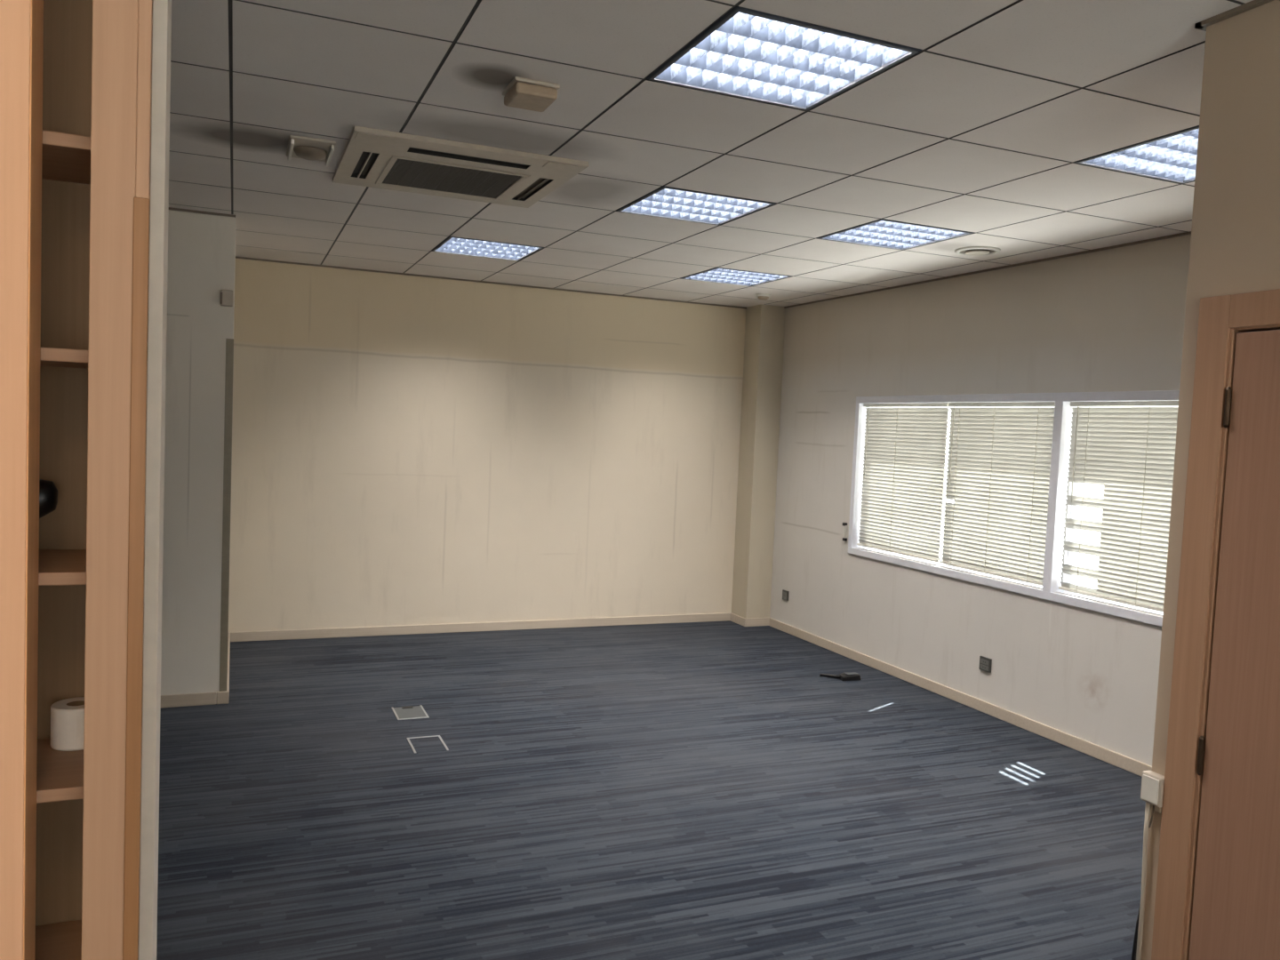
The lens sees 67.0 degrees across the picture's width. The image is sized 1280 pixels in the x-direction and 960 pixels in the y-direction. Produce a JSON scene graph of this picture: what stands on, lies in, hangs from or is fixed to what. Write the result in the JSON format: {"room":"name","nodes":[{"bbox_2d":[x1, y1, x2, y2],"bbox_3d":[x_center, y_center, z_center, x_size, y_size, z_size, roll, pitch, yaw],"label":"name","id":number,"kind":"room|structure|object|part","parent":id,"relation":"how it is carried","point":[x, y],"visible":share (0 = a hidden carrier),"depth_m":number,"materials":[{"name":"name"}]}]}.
{"room":"empty office","nodes":[
{"label":"empty office","id":0,"kind":"room"},
{"bbox_2d":[138,0,171,959],"bbox_3d":[-1.998,0.066,1.365,2.378,2.953,0.115,1,3,-23],"label":"wall partition","id":1,"kind":"structure","parent":0,"point":[162,9],"depth_m":1.77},
{"bbox_2d":[160,209,235,703],"bbox_3d":[-3.792,-0.256,5.785,2.488,2.953,1.606,1,3,-23],"label":"wall","id":2,"kind":"structure","parent":0,"point":[202,247],"depth_m":5.46,"materials":[{"name":"grey paint"}]},
{"bbox_2d":[219,338,233,691],"bbox_3d":[-2.375,0.209,5.558,0.041,2.028,0.038,1,3,-23],"label":"trim","id":3,"kind":"structure","parent":2,"relation":"attached to","point":[229,342],"depth_m":5.54,"materials":[{"name":"plastic"}]},
{"bbox_2d":[220,289,233,306],"bbox_3d":[-2.329,-1.025,5.454,0.068,0.090,0.029,1,3,-23],"label":"wall sensor","id":4,"kind":"object","parent":2,"relation":"attached to","point":[227,296],"visible":1,"depth_m":5.44,"materials":[{"name":"white plastic"}]},
{"bbox_2d":[168,207,1191,308],"bbox_3d":[-0.894,-1.380,4.630,6.893,0.012,5.816,1,3,-23],"label":"trim","id":5,"kind":"structure","parent":2,"relation":"attached to","point":[170,208],"depth_m":7.03,"materials":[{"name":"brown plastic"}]},
{"bbox_2d":[228,258,745,631],"bbox_3d":[-0.881,-0.252,7.987,4.785,2.953,0.200,1,3,-23],"label":"wall","id":6,"kind":"structure","parent":0,"point":[407,450],"depth_m":7.69,"materials":[{"name":"beige paint"}]},
{"bbox_2d":[160,612,731,707],"bbox_3d":[-1.934,1.220,6.665,6.650,0.072,1.620,1,3,-23],"label":"baseboard","id":7,"kind":"structure","parent":6,"relation":"attached to","point":[452,628],"depth_m":7.60,"materials":[{"name":"beige wood"}]},
{"bbox_2d":[156,620,1145,959],"bbox_3d":[-0.096,1.596,2.851,7.293,0.100,10.506,1,3,-23],"label":"floor","id":8,"kind":"structure","parent":0,"point":[685,790],"depth_m":4.27,"materials":[{"name":"carpet"}]},
{"bbox_2d":[0,0,152,959],"bbox_3d":[-1.284,0.176,1.407,1.031,2.790,0.366,1,3,-23],"label":"bookcase","id":9,"kind":"object","parent":8,"relation":"on","point":[76,76],"visible":1,"depth_m":1.42,"materials":[{"name":"brown wood"}]},
{"bbox_3d":[-0.933,0.191,1.410,0.080,2.790,0.089,1,3,-23],"label":"post","id":10,"kind":"part","parent":9,"relation":"part of","materials":[{"name":"brown wood"}]},
{"bbox_2d":[39,479,57,518],"bbox_3d":[-1.046,0.061,1.587,0.166,0.132,0.120,1,3,-23],"label":"desk lamp","id":11,"kind":"object","parent":9,"relation":"on","point":[48,492],"visible":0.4,"depth_m":1.57,"materials":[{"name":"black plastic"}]},
{"bbox_3d":[-1.340,0.809,1.477,0.969,0.020,0.264,1,3,-23],"label":"shelf","id":12,"kind":"part","parent":9,"relation":"part of","materials":[{"name":"brown wood"}]},
{"bbox_3d":[-1.326,0.471,1.459,0.969,0.020,0.264,1,3,-23],"label":"shelf","id":13,"kind":"part","parent":9,"relation":"part of","materials":[{"name":"brown wood"}]},
{"bbox_3d":[-1.311,0.135,1.440,0.969,0.020,0.264,1,3,-23],"label":"shelf","id":14,"kind":"part","parent":9,"relation":"part of","materials":[{"name":"brown wood"}]},
{"bbox_3d":[-1.365,0.163,1.567,0.969,2.790,0.008,1,3,-23],"label":"panel","id":15,"kind":"part","parent":9,"relation":"part of","materials":[{"name":"brown wood"}]},
{"bbox_3d":[-1.297,-0.205,1.421,0.969,0.020,0.264,1,3,-23],"label":"shelf","id":16,"kind":"part","parent":9,"relation":"part of","materials":[{"name":"brown wood"}]},
{"bbox_3d":[-1.283,-0.523,1.404,0.969,0.020,0.264,1,3,-23],"label":"shelf","id":17,"kind":"part","parent":9,"relation":"part of","materials":[{"name":"brown wood"}]},
{"bbox_2d":[50,696,84,751],"bbox_3d":[-0.985,0.426,1.693,0.080,0.072,0.080,1,3,-23],"label":"toilet paper roll","id":18,"kind":"object","parent":9,"relation":"on","point":[68,715],"visible":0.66,"depth_m":1.66,"materials":[{"name":"paper"}]},
{"bbox_3d":[-0.791,0.195,1.443,0.058,2.790,0.040,1,3,-23],"label":"post","id":19,"kind":"part","parent":9,"relation":"part of","materials":[{"name":"brown wood"}]},
{"bbox_3d":[-0.850,0.183,1.614,0.018,2.790,0.322,1,3,-23],"label":"panel","id":20,"kind":"part","parent":9,"relation":"part of","materials":[{"name":"brown wood"}]},
{"bbox_2d":[391,704,429,719],"bbox_3d":[-1.326,1.339,5.579,0.176,0.006,0.240,1,3,-23],"label":"box","id":21,"kind":"object","parent":8,"relation":"on","point":[411,712],"visible":1,"depth_m":5.57,"materials":[{"name":"metal"}]},
{"bbox_2d":[406,735,448,752],"bbox_3d":[-1.110,1.379,5.053,0.176,0.004,0.240,1,3,-23],"label":"box","id":22,"kind":"object","parent":8,"relation":"on","point":[424,744],"visible":1,"depth_m":5.05,"materials":[{"name":"metal"}]},
{"bbox_2d":[819,672,860,680],"bbox_3d":[1.409,1.375,6.778,0.274,0.039,0.128,2,3,-5],"label":"adapter","id":23,"kind":"object","parent":8,"relation":"on","point":[845,676],"visible":1,"depth_m":6.76,"materials":[{"name":"black plastic"}]},
{"bbox_3d":[1.485,1.359,6.792,0.095,0.003,0.050,1,3,-23],"label":"plate","id":24,"kind":"part","parent":23,"relation":"part of","materials":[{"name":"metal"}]},
{"bbox_2d":[168,0,1252,307],"bbox_3d":[0.032,-1.370,2.688,7.293,0.260,10.506,1,3,-23],"label":"ceiling","id":25,"kind":"structure","parent":0,"point":[983,130],"depth_m":3.55,"materials":[{"name":"tile"}]},
{"bbox_2d":[286,134,335,166],"bbox_3d":[-1.322,-1.341,3.878,0.171,0.045,0.407,1,3,-23],"label":"detector","id":26,"kind":"object","parent":25,"relation":"attached to","point":[299,147],"visible":1,"depth_m":3.85,"materials":[{"name":"white plastic"}]},
{"bbox_2d":[332,125,588,207],"bbox_3d":[-0.821,-1.350,4.258,0.940,0.024,0.904,1,3,-23],"label":"air conditioner","id":27,"kind":"object","parent":25,"relation":"attached to","point":[371,157],"visible":1,"depth_m":4.15,"materials":[{"name":"white plastic"}]},
{"bbox_2d":[382,158,521,198],"bbox_3d":[-0.850,-1.354,4.340,0.537,0.014,0.487,1,3,-23],"label":"grille","id":28,"kind":"object","parent":27,"relation":"attached to","point":[400,172],"depth_m":4.33,"materials":[{"name":"grey plastic"}]},
{"bbox_3d":[-0.851,-1.346,4.340,0.589,0.005,0.539,1,3,-23],"label":"grille frame","id":29,"kind":"part","parent":27,"relation":"part of","materials":[{"name":"white plastic"}]},
{"bbox_2d":[431,235,543,260],"bbox_3d":[-0.980,-1.531,6.193,0.592,0.113,0.592,1,3,-23],"label":"ceiling light","id":30,"kind":"object","parent":25,"relation":"attached to","point":[452,244],"visible":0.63,"depth_m":6.24,"materials":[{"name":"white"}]},
{"bbox_2d":[502,76,559,111],"bbox_3d":[-0.359,-1.259,3.170,0.150,0.048,0.170,1,3,-23],"label":"emergency light","id":31,"kind":"object","parent":25,"relation":"attached to","point":[524,93],"visible":1,"depth_m":3.12,"materials":[{"name":"white plastic"}]},
{"bbox_2d":[616,185,776,224],"bbox_3d":[0.267,-1.399,4.770,0.592,0.113,0.592,1,3,-23],"label":"ceiling light","id":32,"kind":"object","parent":25,"relation":"attached to","point":[664,202],"visible":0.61,"depth_m":4.80,"materials":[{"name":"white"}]},
{"bbox_2d":[680,266,792,286],"bbox_3d":[0.678,-1.498,6.891,0.592,0.113,0.592,1,3,-23],"label":"ceiling light","id":33,"kind":"object","parent":25,"relation":"attached to","point":[716,275],"visible":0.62,"depth_m":6.93,"materials":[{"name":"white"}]},
{"bbox_2d":[755,293,770,300],"bbox_3d":[0.979,-1.453,7.684,0.120,0.043,0.120,1,3,-23],"label":"smoke detector","id":34,"kind":"object","parent":25,"relation":"attached to","point":[760,296],"visible":1,"depth_m":7.65,"materials":[{"name":"white plastic"}]},
{"bbox_3d":[0.979,-1.464,7.683,0.120,0.020,0.120,1,3,-23],"label":"plate","id":35,"kind":"part","parent":34,"relation":"part of","materials":[{"name":"white plastic"}]},
{"bbox_2d":[646,5,921,110],"bbox_3d":[0.409,-1.289,2.881,0.592,0.113,0.592,1,3,-23],"label":"ceiling light","id":36,"kind":"object","parent":25,"relation":"attached to","point":[747,53],"visible":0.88,"depth_m":2.88,"materials":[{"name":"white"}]},
{"bbox_2d":[816,218,974,249],"bbox_3d":[1.373,-1.377,5.235,0.592,0.113,0.592,1,3,-23],"label":"ceiling light","id":37,"kind":"object","parent":25,"relation":"attached to","point":[884,233],"visible":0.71,"depth_m":5.26,"materials":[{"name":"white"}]},
{"bbox_2d":[954,246,1000,255],"bbox_3d":[1.932,-1.304,5.540,0.250,0.022,0.250,1,3,-23],"label":"ceiling vent","id":38,"kind":"object","parent":25,"relation":"in","point":[971,251],"visible":1,"depth_m":5.50,"materials":[{"name":"white plastic"}]},
{"bbox_2d":[1074,125,1199,183],"bbox_3d":[2.067,-1.256,3.579,0.592,0.113,0.592,1,3,-23],"label":"ceiling light","id":39,"kind":"object","parent":25,"relation":"attached to","point":[1171,156],"visible":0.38,"depth_m":3.68,"materials":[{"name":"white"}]},
{"bbox_2d":[731,304,785,618],"bbox_3d":[1.044,-0.199,8.543,0.243,2.953,0.271,1,3,-23],"label":"column","id":40,"kind":"structure","parent":0,"point":[764,328],"depth_m":8.44,"materials":[{"name":"paint"}]},
{"bbox_2d":[730,613,769,626],"bbox_3d":[0.981,1.239,8.606,0.257,0.072,0.271,1,3,-23],"label":"baseboard","id":41,"kind":"structure","parent":40,"relation":"attached to","point":[756,621],"depth_m":8.49,"materials":[{"name":"beige wood"}]},
{"bbox_2d":[769,234,1191,766],"bbox_3d":[2.336,-0.011,6.139,0.280,2.953,6.116,1,3,-23],"label":"wall","id":42,"kind":"structure","parent":0,"point":[1108,320],"depth_m":6.20,"materials":[{"name":"paint"}]},
{"bbox_2d":[782,589,789,600],"bbox_3d":[1.246,0.988,8.300,0.016,0.084,0.090,1,3,-23],"label":"wall socket","id":43,"kind":"object","parent":42,"relation":"attached to","point":[785,594],"visible":1,"depth_m":8.29,"materials":[{"name":"grey plastic"}]},
{"bbox_2d":[842,522,847,541],"bbox_3d":[1.588,0.402,7.501,0.026,0.140,0.044,1,3,-23],"label":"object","id":44,"kind":"object","parent":42,"relation":"attached to","point":[845,526],"visible":1,"depth_m":7.49,"materials":[{"name":"white plastic"}]},
{"bbox_2d":[768,617,1151,776],"bbox_3d":[2.213,1.437,5.984,0.014,0.072,5.531,1,3,-23],"label":"baseboard","id":45,"kind":"structure","parent":42,"relation":"attached to","point":[1134,766],"depth_m":6.10,"materials":[{"name":"beige wood"}]},
{"bbox_2d":[978,656,991,672],"bbox_3d":[2.172,1.159,6.090,0.016,0.086,0.095,1,3,-23],"label":"wall socket","id":46,"kind":"object","parent":42,"relation":"attached to","point":[985,663],"visible":1,"depth_m":6.08,"materials":[{"name":"grey plastic"}]},
{"bbox_2d":[848,390,1179,626],"bbox_3d":[2.332,0.066,6.113,0.284,1.204,2.984,1,3,-23],"label":"window","id":47,"kind":"structure","parent":42,"relation":"in","point":[1062,419],"depth_m":5.62,"materials":[{"name":"white paint"}]},
{"bbox_2d":[856,402,949,562],"bbox_3d":[1.873,-0.010,6.974,0.047,1.086,0.936,1,3,-23],"label":"blind","id":48,"kind":"object","parent":47,"relation":"attached to","point":[904,466],"visible":1,"depth_m":6.94,"materials":[{"name":"white plastic"}]},
{"bbox_3d":[1.841,-0.004,7.021,0.003,1.050,0.003,1,3,-23],"label":"ladder cord","id":49,"kind":"part","parent":48,"relation":"part of","materials":[{"name":"white fabric"}]},
{"bbox_3d":[1.857,0.524,7.007,0.026,0.016,0.928,1,3,-23],"label":"rail","id":50,"kind":"part","parent":48,"relation":"part of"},
{"bbox_3d":[1.993,-0.001,7.011,0.035,1.098,0.965,1,3,-23],"label":"sash","id":51,"kind":"part","parent":47,"relation":"part of","materials":[{"name":"white paint"}]},
{"bbox_2d":[939,401,1055,585],"bbox_3d":[2.240,0.054,6.100,0.047,1.086,0.945,1,3,-23],"label":"blind","id":52,"kind":"object","parent":47,"relation":"attached to","point":[998,468],"visible":0.9,"depth_m":6.08,"materials":[{"name":"white plastic"}]},
{"bbox_3d":[2.092,0.040,6.423,0.003,1.050,0.003,1,3,-23],"label":"ladder cord","id":53,"kind":"part","parent":52,"relation":"part of","materials":[{"name":"white fabric"}]},
{"bbox_3d":[2.216,0.061,6.129,0.003,1.050,0.003,1,3,-23],"label":"ladder cord","id":54,"kind":"part","parent":52,"relation":"part of","materials":[{"name":"white fabric"}]},
{"bbox_3d":[2.224,0.588,6.132,0.026,0.016,0.937,1,3,-23],"label":"rail","id":55,"kind":"part","parent":52,"relation":"part of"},
{"bbox_3d":[2.354,0.086,5.797,0.003,1.050,0.003,1,3,-23],"label":"ladder cord","id":56,"kind":"part","parent":52,"relation":"part of","materials":[{"name":"white fabric"}]},
{"bbox_3d":[2.310,0.061,6.138,0.035,1.098,0.975,1,3,-23],"label":"sash","id":57,"kind":"part","parent":47,"relation":"part of","materials":[{"name":"white paint"}]},
{"bbox_3d":[2.296,0.617,6.138,0.170,0.008,2.890,1,3,-23],"label":"sill","id":58,"kind":"part","parent":47,"relation":"part of","materials":[{"name":"white paint"}]},
{"bbox_2d":[1058,400,1178,611],"bbox_3d":[2.630,0.122,5.171,0.047,1.086,0.910,1,3,-23],"label":"blind","id":59,"kind":"object","parent":47,"relation":"attached to","point":[1130,452],"visible":0.72,"depth_m":5.21,"materials":[{"name":"white plastic"}]},
{"bbox_3d":[2.497,0.111,5.457,0.003,1.050,0.003,1,3,-23],"label":"ladder cord","id":60,"kind":"part","parent":59,"relation":"part of","materials":[{"name":"white fabric"}]},
{"bbox_3d":[2.613,0.656,5.203,0.026,0.016,0.902,1,3,-23],"label":"rail","id":61,"kind":"part","parent":59,"relation":"part of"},
{"bbox_3d":[2.648,0.137,5.098,0.003,1.050,0.003,1,3,-23],"label":"ladder cord","id":62,"kind":"part","parent":59,"relation":"part of","materials":[{"name":"white fabric"}]},
{"bbox_3d":[2.702,0.129,5.204,0.035,1.098,0.923,1,3,-23],"label":"sash","id":63,"kind":"part","parent":47,"relation":"part of","materials":[{"name":"white paint"}]},
{"bbox_2d":[1140,0,1279,959],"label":"wall","id":64,"kind":"structure","parent":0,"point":[1235,242],"depth_m":2.41,"materials":[{"name":"beige paint"}]},
{"bbox_2d":[1130,904,1140,959],"bbox_3d":[1.340,1.365,2.622,0.028,0.491,0.012,2,3,0],"label":"cable","id":65,"kind":"object","parent":64,"relation":"attached to","point":[1135,940],"visible":0.46,"depth_m":2.61,"materials":[{"name":"black plastic"}]},
{"bbox_2d":[1136,770,1164,959],"bbox_3d":[1.336,1.192,2.566,0.034,0.840,0.061,1,3,-23],"label":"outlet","id":66,"kind":"object","parent":64,"relation":"attached to","point":[1152,782],"visible":0.99,"depth_m":2.56,"materials":[{"name":"white plastic"}]},
{"bbox_2d":[1151,288,1279,959],"bbox_3d":[1.597,0.616,2.065,0.161,2.088,0.985,1,3,-23],"label":"door","id":67,"kind":"structure","parent":64,"relation":"attached to","point":[1218,892],"depth_m":2.37,"materials":[{"name":"brown wood"}]},
{"bbox_2d":[1194,0,1273,31],"bbox_3d":[3.252,-0.994,0.860,2.130,0.012,4.408,1,3,-23],"label":"trim","id":68,"kind":"structure","parent":64,"relation":"attached to","point":[1202,25],"depth_m":2.39,"materials":[{"name":"brown plastic"}]}
]}

